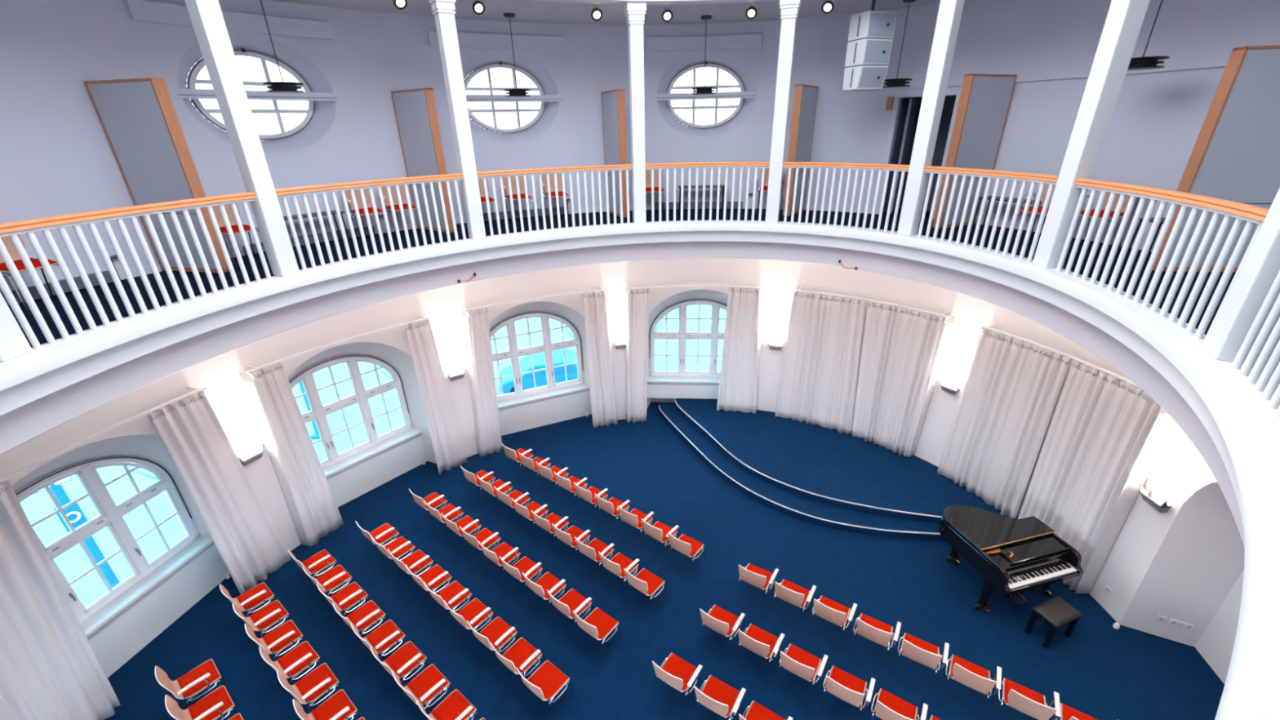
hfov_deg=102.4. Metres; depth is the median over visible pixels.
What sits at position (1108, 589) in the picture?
wall socket
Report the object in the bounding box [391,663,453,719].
chair
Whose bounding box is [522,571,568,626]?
chair
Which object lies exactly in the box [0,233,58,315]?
chair
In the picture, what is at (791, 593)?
chair
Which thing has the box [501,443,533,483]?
chair
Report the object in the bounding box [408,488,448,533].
chair
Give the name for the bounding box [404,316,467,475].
curtain
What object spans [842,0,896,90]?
speaker
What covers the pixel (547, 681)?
chair
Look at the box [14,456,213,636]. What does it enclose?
window
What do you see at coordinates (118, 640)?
radiator cover
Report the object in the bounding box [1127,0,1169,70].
pendant lamp
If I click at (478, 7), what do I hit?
light
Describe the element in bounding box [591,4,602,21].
light
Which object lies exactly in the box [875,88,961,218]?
door frame
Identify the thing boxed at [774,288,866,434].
curtain
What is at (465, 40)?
beam
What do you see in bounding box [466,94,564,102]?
bar
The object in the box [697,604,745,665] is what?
chair
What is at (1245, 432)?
balcony edge
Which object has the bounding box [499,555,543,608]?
chair
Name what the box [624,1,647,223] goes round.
column
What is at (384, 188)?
chair
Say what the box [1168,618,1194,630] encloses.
wall socket
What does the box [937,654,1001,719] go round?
chair
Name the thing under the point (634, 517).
chair
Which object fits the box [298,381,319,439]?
post
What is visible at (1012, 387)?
curtain
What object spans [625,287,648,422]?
curtain
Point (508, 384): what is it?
parked car
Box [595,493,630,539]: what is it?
chair
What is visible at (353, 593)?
chair
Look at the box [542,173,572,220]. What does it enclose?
chair
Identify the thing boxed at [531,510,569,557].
chair
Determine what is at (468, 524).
chair
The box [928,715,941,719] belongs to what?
chair
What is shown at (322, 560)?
chair
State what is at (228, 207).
chair
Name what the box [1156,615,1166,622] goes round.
wall socket
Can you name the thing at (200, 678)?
chair
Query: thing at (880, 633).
chair
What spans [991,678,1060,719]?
chair
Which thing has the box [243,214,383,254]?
convector
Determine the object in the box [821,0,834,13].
light
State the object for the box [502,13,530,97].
pendant lamp
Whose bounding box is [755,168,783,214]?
chair
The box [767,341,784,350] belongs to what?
wall light
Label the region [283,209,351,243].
table
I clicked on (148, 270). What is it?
baseboard
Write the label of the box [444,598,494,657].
chair
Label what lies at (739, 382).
curtain
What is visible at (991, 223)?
baseboard
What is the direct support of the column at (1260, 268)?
on the balcony edge at (1245, 432)
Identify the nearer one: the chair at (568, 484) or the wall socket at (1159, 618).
the wall socket at (1159, 618)
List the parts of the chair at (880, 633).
leg, leg, armrest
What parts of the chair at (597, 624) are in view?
leg, leg, rail, leg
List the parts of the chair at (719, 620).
leg, leg, armrest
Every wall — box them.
[0,0,1279,293]
[0,257,1244,646]
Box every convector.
[0,254,120,306]
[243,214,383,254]
[482,198,573,221]
[653,192,752,209]
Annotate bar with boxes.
[173,88,341,101]
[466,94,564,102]
[653,91,759,100]
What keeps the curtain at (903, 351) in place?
hanging from the rail at (798, 290)
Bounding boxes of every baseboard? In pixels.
[117,204,872,279]
[980,218,1155,252]
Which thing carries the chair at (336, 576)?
on the floor at (1101, 671)
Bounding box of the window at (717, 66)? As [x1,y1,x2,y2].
[666,61,745,128]
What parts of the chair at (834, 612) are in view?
leg, leg, armrest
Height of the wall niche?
2.930 m
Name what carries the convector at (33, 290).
on the floor at (39, 303)
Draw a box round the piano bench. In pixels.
[1024,595,1083,648]
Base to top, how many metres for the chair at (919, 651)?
0.824 m
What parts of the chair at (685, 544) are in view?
leg, leg, leg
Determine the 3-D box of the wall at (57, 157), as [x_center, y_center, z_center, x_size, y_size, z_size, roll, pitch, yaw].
[-0.154,-1.900,4.131,14.216,3.380,14.973,-1,25,0]
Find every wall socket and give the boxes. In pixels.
[1104,586,1111,594]
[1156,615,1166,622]
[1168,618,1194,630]
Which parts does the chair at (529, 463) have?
leg, armrest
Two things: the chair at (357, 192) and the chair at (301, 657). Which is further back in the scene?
the chair at (357, 192)
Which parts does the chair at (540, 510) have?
leg, leg, armrest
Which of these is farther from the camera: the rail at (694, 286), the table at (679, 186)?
the rail at (694, 286)
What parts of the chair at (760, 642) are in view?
leg, leg, armrest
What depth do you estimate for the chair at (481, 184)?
9.69 m
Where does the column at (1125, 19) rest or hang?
on the balcony edge at (1245, 432)
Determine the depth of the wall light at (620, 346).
12.20 m
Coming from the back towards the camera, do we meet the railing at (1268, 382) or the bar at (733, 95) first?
the bar at (733, 95)
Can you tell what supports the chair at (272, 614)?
on the floor at (1101, 671)
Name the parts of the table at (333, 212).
leg, leg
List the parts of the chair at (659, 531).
leg, leg, armrest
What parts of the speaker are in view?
hanging rod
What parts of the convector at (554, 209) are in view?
casing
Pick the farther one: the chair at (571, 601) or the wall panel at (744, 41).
the wall panel at (744, 41)
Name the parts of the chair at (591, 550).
leg, leg, armrest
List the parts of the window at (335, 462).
sash, sash, sash, sash, sill, sash, sash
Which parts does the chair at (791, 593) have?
leg, leg, armrest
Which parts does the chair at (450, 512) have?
leg, leg, armrest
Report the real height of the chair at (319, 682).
0.824 m
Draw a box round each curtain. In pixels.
[0,480,120,719]
[147,386,291,594]
[238,362,343,546]
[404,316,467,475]
[462,306,502,457]
[582,291,617,427]
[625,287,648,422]
[716,285,763,413]
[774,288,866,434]
[851,301,954,457]
[937,325,1071,518]
[1017,359,1174,593]
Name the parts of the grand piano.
leg, caster plate, leg, iron plate, lid, leg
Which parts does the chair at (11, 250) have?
leg, leg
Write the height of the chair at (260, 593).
0.824 m
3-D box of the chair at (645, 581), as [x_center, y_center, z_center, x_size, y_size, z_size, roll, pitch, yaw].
[0.078,3.464,7.902,0.500,0.824,0.524,18,31,35]
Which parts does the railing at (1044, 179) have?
under rail, handrail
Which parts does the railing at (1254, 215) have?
under rail, handrail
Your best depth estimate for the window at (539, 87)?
9.80 m
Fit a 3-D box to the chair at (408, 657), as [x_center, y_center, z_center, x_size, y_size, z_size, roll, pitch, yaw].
[-3.131,4.032,6.809,0.539,0.824,0.524,17,30,34]
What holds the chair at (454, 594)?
on the floor at (1101, 671)
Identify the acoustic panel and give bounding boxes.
[84,77,229,272]
[391,88,453,233]
[601,88,626,217]
[782,84,818,216]
[932,73,1017,228]
[1152,44,1279,271]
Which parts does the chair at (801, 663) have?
leg, leg, armrest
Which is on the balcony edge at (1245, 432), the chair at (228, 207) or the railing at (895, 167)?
the railing at (895, 167)
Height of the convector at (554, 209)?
0.328 m
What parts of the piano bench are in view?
leg, leg, bench frame, leg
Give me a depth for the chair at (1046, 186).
7.43 m
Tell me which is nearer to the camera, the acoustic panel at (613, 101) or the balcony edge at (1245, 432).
the balcony edge at (1245, 432)
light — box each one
[238,444,263,466]
[393,0,407,9]
[447,368,466,381]
[471,0,484,14]
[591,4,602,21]
[613,341,626,349]
[662,6,672,22]
[745,3,757,19]
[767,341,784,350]
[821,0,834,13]
[939,379,960,395]
[1138,482,1171,512]
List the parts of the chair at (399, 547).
leg, leg, armrest, rail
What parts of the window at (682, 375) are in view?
sash, sash, sill, sash, sash, sash, sash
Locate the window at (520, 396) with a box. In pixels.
[489,311,590,408]
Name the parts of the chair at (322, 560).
leg, leg, armrest, rail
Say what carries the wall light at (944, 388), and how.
attached to the wall at (1181, 563)
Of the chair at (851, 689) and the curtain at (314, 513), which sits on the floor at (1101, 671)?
the chair at (851, 689)
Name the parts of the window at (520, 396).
sash, sash, sash, sash, sill, sash, sash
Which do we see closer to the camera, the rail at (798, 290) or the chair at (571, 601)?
the chair at (571, 601)
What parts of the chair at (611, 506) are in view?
leg, leg, armrest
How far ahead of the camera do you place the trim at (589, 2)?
7.54 m
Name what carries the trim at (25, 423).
attached to the wall at (1181, 563)
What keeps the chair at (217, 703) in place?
on the floor at (1101, 671)
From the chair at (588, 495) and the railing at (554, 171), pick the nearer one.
the railing at (554, 171)
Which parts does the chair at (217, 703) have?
armrest, rail, leg, leg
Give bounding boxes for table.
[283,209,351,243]
[678,185,724,212]
[971,195,1046,237]
[1124,217,1165,257]
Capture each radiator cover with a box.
[87,542,230,678]
[326,432,427,507]
[497,388,591,435]
[647,382,719,399]
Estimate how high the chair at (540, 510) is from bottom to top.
0.824 m
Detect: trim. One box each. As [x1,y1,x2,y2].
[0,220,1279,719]
[0,241,1244,548]
[528,0,779,4]
[849,58,1228,91]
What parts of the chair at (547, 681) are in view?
leg, leg, rail, leg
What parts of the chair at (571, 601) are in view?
leg, leg, armrest, rail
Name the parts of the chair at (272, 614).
armrest, rail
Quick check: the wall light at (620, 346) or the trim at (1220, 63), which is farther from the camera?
the wall light at (620, 346)
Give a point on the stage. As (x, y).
(817, 474)
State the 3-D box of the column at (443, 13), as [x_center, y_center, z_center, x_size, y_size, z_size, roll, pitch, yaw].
[-2.523,-3.255,7.287,0.285,3.294,0.302,-18,29,-32]
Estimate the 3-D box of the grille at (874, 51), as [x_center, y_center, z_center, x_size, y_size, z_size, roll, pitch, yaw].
[3.590,-4.656,7.779,0.443,0.288,0.015,-9,26,-16]
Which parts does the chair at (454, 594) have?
leg, leg, armrest, rail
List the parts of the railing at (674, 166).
under rail, handrail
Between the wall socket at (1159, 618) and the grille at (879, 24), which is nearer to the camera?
the wall socket at (1159, 618)
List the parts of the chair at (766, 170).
leg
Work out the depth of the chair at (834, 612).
7.18 m
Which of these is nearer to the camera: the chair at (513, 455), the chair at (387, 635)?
the chair at (387, 635)
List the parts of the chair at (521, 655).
leg, leg, armrest, rail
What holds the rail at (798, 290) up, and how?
attached to the wall at (1181, 563)
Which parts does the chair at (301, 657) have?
leg, armrest, rail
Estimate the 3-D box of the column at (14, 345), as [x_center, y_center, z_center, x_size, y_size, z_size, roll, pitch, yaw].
[-4.936,-1.408,3.366,0.302,3.294,0.285,1,25,4]
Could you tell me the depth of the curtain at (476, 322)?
11.12 m
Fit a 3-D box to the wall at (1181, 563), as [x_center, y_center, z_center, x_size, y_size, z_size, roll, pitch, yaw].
[-0.068,2.242,5.736,16.144,4.850,16.309,-1,25,0]
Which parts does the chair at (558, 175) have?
leg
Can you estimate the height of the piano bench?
0.500 m
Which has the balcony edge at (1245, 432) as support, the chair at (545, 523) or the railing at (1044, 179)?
the railing at (1044, 179)
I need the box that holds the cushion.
[1031,596,1082,628]
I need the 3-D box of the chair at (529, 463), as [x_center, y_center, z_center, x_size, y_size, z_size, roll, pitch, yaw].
[-2.152,2.228,10.702,0.539,0.824,0.524,18,31,36]
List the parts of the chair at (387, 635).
leg, leg, armrest, rail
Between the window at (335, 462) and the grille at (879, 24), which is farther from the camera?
the window at (335, 462)
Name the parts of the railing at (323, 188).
handrail, under rail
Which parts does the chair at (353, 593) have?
leg, leg, armrest, rail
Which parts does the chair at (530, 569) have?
leg, leg, armrest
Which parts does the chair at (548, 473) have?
armrest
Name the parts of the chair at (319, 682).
leg, armrest, rail, leg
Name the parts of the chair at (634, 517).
leg, leg, armrest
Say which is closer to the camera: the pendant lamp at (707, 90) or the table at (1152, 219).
the table at (1152, 219)
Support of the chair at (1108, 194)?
on the floor at (39, 303)
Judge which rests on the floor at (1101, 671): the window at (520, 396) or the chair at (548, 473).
the chair at (548, 473)
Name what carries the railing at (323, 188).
on the balcony edge at (1245, 432)
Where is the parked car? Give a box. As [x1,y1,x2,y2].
[499,348,577,392]
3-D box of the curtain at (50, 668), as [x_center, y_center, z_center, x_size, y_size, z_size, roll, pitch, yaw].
[-6.955,3.292,5.377,0.276,3.487,2.033,0,25,3]
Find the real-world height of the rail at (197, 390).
0.036 m
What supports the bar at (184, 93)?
attached to the wall at (57, 157)
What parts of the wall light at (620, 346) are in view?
lamp shade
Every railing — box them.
[0,191,271,348]
[275,173,466,271]
[476,164,633,236]
[645,161,769,222]
[782,161,909,232]
[917,165,1058,262]
[1056,177,1269,344]
[1231,270,1279,417]
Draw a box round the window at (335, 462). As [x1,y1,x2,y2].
[288,355,422,477]
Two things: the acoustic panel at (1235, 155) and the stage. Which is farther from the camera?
the stage
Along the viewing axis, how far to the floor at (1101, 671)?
7.83 m
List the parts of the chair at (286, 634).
leg, armrest, rail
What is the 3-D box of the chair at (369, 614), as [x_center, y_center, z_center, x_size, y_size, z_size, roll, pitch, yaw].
[-3.989,3.763,7.435,0.539,0.824,0.524,17,31,35]
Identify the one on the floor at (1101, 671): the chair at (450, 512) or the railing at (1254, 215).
the chair at (450, 512)
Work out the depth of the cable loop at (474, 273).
7.98 m
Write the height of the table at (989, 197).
0.495 m
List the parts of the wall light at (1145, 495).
lamp shade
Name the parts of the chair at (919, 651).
leg, rail, leg, armrest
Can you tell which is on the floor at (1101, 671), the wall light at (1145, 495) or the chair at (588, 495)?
the chair at (588, 495)
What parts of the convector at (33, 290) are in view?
casing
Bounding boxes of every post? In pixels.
[33,475,119,588]
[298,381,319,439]
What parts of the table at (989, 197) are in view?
leg, leg, leg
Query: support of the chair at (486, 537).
on the floor at (1101, 671)
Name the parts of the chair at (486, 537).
leg, leg, armrest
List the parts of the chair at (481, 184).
leg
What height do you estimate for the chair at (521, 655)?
0.824 m
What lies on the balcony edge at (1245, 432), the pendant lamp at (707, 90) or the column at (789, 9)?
the column at (789, 9)
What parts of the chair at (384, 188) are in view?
leg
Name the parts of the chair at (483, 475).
armrest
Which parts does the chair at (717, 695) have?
leg, armrest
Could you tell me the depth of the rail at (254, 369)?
8.81 m
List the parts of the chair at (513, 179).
leg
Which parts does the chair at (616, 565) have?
leg, leg, armrest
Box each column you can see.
[0,292,40,363]
[184,0,302,278]
[427,0,488,240]
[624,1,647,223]
[764,0,801,223]
[894,0,964,236]
[1027,0,1150,269]
[1191,187,1279,364]
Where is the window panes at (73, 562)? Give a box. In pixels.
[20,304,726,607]
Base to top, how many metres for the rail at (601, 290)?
0.036 m
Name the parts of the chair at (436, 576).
leg, leg, armrest, rail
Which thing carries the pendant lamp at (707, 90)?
hanging from the ceiling
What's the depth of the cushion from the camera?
7.25 m
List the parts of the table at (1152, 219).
leg, leg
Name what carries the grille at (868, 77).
attached to the speaker
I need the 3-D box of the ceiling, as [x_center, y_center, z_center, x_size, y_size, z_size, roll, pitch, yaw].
[-0.186,-3.410,3.130,15.412,0.200,15.599,-1,25,0]
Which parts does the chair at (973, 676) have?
leg, leg, rail, leg, armrest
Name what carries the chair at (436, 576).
on the floor at (1101, 671)
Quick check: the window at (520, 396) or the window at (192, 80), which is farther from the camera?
the window at (520, 396)
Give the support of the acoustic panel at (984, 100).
attached to the wall at (57, 157)
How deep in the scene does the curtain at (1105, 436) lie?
7.67 m
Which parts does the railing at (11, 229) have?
under rail, handrail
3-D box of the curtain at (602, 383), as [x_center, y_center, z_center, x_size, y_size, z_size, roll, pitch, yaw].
[-0.869,0.057,12.161,0.746,3.487,0.250,-17,29,-31]
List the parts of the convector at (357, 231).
casing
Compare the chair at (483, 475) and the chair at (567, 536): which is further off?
the chair at (483, 475)
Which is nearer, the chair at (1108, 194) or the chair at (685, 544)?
the chair at (1108, 194)
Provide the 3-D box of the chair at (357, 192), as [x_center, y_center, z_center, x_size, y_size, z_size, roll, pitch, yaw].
[-4.541,-2.418,8.538,0.539,0.824,0.524,-23,32,-39]
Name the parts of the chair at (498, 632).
leg, leg, armrest, rail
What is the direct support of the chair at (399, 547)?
on the floor at (1101, 671)
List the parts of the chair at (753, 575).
leg, leg, armrest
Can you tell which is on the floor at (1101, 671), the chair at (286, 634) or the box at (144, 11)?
the chair at (286, 634)
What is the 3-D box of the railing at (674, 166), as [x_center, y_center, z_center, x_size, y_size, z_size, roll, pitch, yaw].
[1.126,-2.825,8.692,2.083,0.950,0.216,1,25,5]
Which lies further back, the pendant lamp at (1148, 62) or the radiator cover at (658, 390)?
the radiator cover at (658, 390)
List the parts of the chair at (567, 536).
leg, leg, armrest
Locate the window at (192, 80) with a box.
[186,48,315,140]
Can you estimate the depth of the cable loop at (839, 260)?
8.38 m
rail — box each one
[0,386,207,482]
[245,315,431,373]
[464,286,606,311]
[626,283,761,289]
[792,286,949,318]
[980,324,1142,389]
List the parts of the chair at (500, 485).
leg, armrest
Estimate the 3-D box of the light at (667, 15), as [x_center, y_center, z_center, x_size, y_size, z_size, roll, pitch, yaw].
[0.438,-5.556,8.277,0.180,0.208,0.195,-1,25,0]
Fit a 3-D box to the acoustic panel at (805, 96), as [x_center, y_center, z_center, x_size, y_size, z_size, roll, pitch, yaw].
[3.056,-3.969,9.829,0.145,2.245,0.979,14,29,30]
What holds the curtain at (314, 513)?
hanging from the rail at (254, 369)
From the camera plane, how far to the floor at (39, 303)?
7.05 m
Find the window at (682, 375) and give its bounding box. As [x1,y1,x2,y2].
[647,298,727,383]
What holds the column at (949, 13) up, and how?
on the balcony edge at (1245, 432)
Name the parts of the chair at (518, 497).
leg, armrest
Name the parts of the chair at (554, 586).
leg, leg, armrest, rail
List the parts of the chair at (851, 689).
leg, rail, leg, leg, rail, armrest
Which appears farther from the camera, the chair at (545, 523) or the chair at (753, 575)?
the chair at (545, 523)
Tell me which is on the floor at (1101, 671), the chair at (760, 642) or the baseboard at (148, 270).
the chair at (760, 642)
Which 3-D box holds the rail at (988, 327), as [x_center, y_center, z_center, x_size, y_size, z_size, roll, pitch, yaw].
[6.491,-0.064,7.840,0.299,0.036,2.804,-8,25,-14]
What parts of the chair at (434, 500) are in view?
leg, armrest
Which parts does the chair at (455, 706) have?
armrest, leg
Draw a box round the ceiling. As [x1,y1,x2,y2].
[275,0,940,24]
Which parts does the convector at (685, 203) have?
casing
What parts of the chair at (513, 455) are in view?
armrest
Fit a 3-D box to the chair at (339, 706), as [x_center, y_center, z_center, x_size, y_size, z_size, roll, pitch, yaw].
[-3.726,4.317,6.213,0.539,0.824,0.524,18,31,35]
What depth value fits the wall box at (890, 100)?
9.23 m
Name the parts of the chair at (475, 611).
leg, leg, armrest, rail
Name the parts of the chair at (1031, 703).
leg, rail, armrest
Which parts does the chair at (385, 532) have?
leg, leg, armrest, rail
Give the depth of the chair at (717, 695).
6.24 m
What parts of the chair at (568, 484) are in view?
leg, armrest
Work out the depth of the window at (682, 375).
13.05 m
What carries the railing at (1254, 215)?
on the balcony edge at (1245, 432)
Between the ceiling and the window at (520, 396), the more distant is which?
the window at (520, 396)
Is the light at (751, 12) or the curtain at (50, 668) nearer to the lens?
the curtain at (50, 668)
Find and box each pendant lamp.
[259,0,304,93]
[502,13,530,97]
[691,15,716,94]
[882,0,915,88]
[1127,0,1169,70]
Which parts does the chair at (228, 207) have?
leg, leg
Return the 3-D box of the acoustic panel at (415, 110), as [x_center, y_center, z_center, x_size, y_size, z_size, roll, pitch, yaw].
[-3.693,-3.371,8.832,1.000,2.245,0.145,17,30,34]
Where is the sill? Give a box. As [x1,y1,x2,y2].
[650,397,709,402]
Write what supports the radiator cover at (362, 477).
on the floor at (1101, 671)
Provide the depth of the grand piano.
7.76 m
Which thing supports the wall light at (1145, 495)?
attached to the wall at (1181, 563)
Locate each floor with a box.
[8,208,1279,376]
[104,402,1224,719]
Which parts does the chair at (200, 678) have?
leg, armrest, rail, leg, leg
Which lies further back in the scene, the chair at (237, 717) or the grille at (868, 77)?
the grille at (868, 77)
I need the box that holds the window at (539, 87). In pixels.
[463,62,546,133]
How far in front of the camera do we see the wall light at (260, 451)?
8.31 m
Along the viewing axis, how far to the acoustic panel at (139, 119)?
6.22 m
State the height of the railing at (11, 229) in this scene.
0.950 m
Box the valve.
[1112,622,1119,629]
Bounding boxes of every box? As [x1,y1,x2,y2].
[124,0,333,39]
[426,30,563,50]
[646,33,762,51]
[885,96,893,110]
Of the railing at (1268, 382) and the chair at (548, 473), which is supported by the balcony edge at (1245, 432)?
the railing at (1268, 382)
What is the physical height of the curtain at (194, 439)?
3.487 m
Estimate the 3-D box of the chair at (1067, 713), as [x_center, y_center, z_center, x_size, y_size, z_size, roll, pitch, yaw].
[5.100,4.277,5.896,0.539,0.824,0.524,15,29,32]
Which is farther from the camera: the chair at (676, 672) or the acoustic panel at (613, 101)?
the acoustic panel at (613, 101)
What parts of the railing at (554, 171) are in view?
under rail, handrail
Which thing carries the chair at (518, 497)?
on the floor at (1101, 671)
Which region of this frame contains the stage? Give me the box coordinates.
[658,398,1018,541]
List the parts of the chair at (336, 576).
leg, leg, armrest, rail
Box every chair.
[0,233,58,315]
[155,658,235,708]
[164,684,243,719]
[211,203,259,266]
[219,582,275,638]
[227,712,244,719]
[232,600,291,641]
[244,619,304,683]
[258,640,322,707]
[276,662,342,714]
[287,549,337,599]
[292,688,360,719]
[302,564,353,617]
[316,582,369,637]
[332,600,387,659]
[342,187,392,239]
[351,619,407,682]
[355,520,399,568]
[370,534,416,584]
[370,640,429,708]
[377,184,417,238]
[387,548,434,599]
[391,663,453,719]
[405,564,453,617]
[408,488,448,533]
[416,688,479,719]
[423,500,464,546]
[423,580,473,636]
[440,512,482,559]
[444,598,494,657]
[459,525,502,574]
[460,465,496,507]
[466,616,519,679]
[476,475,513,519]
[477,177,501,225]
[478,540,521,591]
[490,637,544,704]
[493,485,530,530]
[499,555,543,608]
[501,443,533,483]
[502,175,535,224]
[511,497,549,544]
[515,659,574,719]
[518,451,551,493]
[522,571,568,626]
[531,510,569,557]
[535,461,569,502]
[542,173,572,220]
[546,588,593,646]
[551,523,591,572]
[553,471,588,515]
[573,482,608,526]
[573,607,622,668]
[574,536,614,586]
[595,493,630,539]
[598,551,639,604]
[617,506,653,552]
[623,568,666,622]
[641,518,679,567]
[645,169,666,213]
[651,653,702,719]
[666,532,705,582]
[692,675,746,719]
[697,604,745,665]
[733,623,784,688]
[734,563,778,616]
[738,700,792,719]
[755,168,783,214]
[768,579,816,635]
[773,643,828,711]
[805,595,857,655]
[816,665,875,719]
[847,613,901,675]
[870,688,928,719]
[890,632,949,699]
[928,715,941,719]
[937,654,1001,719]
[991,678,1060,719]
[1017,183,1056,238]
[1048,702,1097,719]
[1079,191,1130,249]
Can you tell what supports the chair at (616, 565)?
on the floor at (1101, 671)
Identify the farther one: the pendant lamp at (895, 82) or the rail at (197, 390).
the pendant lamp at (895, 82)
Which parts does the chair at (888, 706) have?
leg, rail, leg, armrest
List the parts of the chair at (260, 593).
armrest, rail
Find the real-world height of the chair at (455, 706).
0.824 m
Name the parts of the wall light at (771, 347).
lamp shade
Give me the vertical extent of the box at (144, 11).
0.225 m
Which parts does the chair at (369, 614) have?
leg, leg, armrest, rail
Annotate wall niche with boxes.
[1194,568,1244,684]
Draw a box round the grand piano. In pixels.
[938,505,1083,613]
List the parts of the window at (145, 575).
sash, handle, sash, sash, handle, sill, sash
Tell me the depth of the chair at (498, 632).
7.08 m
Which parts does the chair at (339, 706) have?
armrest, leg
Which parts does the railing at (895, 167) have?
under rail, handrail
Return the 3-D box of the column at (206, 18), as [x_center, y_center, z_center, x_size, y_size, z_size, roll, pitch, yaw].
[-4.235,-2.404,5.507,0.302,3.294,0.285,11,27,25]
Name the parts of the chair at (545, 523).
leg, leg, armrest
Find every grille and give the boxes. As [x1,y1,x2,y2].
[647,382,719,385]
[857,66,887,87]
[863,40,891,62]
[867,12,895,35]
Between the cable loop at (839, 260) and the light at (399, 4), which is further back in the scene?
the cable loop at (839, 260)
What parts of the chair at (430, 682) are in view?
leg, leg, armrest, rail, leg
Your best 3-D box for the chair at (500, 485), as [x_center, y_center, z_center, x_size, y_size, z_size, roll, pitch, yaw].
[-2.780,2.555,10.017,0.539,0.824,0.524,18,31,36]
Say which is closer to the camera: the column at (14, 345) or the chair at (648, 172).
the column at (14, 345)
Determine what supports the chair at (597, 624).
on the floor at (1101, 671)
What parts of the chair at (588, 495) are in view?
leg, leg, armrest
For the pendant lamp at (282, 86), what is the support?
hanging from the ceiling
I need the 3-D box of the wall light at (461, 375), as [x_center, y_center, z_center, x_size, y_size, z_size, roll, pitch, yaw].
[-3.880,0.305,10.878,0.394,0.235,0.155,-18,30,-32]
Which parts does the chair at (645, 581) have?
leg, leg, rail, leg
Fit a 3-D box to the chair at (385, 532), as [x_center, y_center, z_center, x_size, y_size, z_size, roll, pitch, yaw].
[-4.496,3.085,8.939,0.539,0.824,0.524,17,31,35]
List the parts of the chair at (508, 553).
leg, leg, armrest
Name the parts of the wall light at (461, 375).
lamp shade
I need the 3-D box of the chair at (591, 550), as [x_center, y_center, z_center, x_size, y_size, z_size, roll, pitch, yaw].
[-0.722,3.205,8.504,0.539,0.824,0.524,18,31,35]
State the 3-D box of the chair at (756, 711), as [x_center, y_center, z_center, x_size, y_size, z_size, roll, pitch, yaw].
[1.437,4.309,5.994,0.539,0.824,0.524,15,29,31]
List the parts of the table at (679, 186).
leg, leg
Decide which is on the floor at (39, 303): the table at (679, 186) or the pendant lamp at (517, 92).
the table at (679, 186)
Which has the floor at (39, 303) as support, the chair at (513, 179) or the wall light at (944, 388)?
the chair at (513, 179)
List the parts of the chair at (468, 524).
leg, leg, armrest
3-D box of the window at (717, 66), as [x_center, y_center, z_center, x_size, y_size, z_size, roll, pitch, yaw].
[1.329,-5.363,10.465,1.600,1.215,0.085,1,25,4]
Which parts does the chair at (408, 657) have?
leg, leg, armrest, rail, leg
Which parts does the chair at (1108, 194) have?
leg, leg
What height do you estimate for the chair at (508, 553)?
0.824 m
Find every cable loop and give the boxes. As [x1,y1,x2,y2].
[457,272,475,283]
[838,259,857,270]
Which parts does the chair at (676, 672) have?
leg, leg, armrest, leg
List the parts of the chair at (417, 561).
leg, leg, armrest, rail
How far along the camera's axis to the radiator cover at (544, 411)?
12.81 m

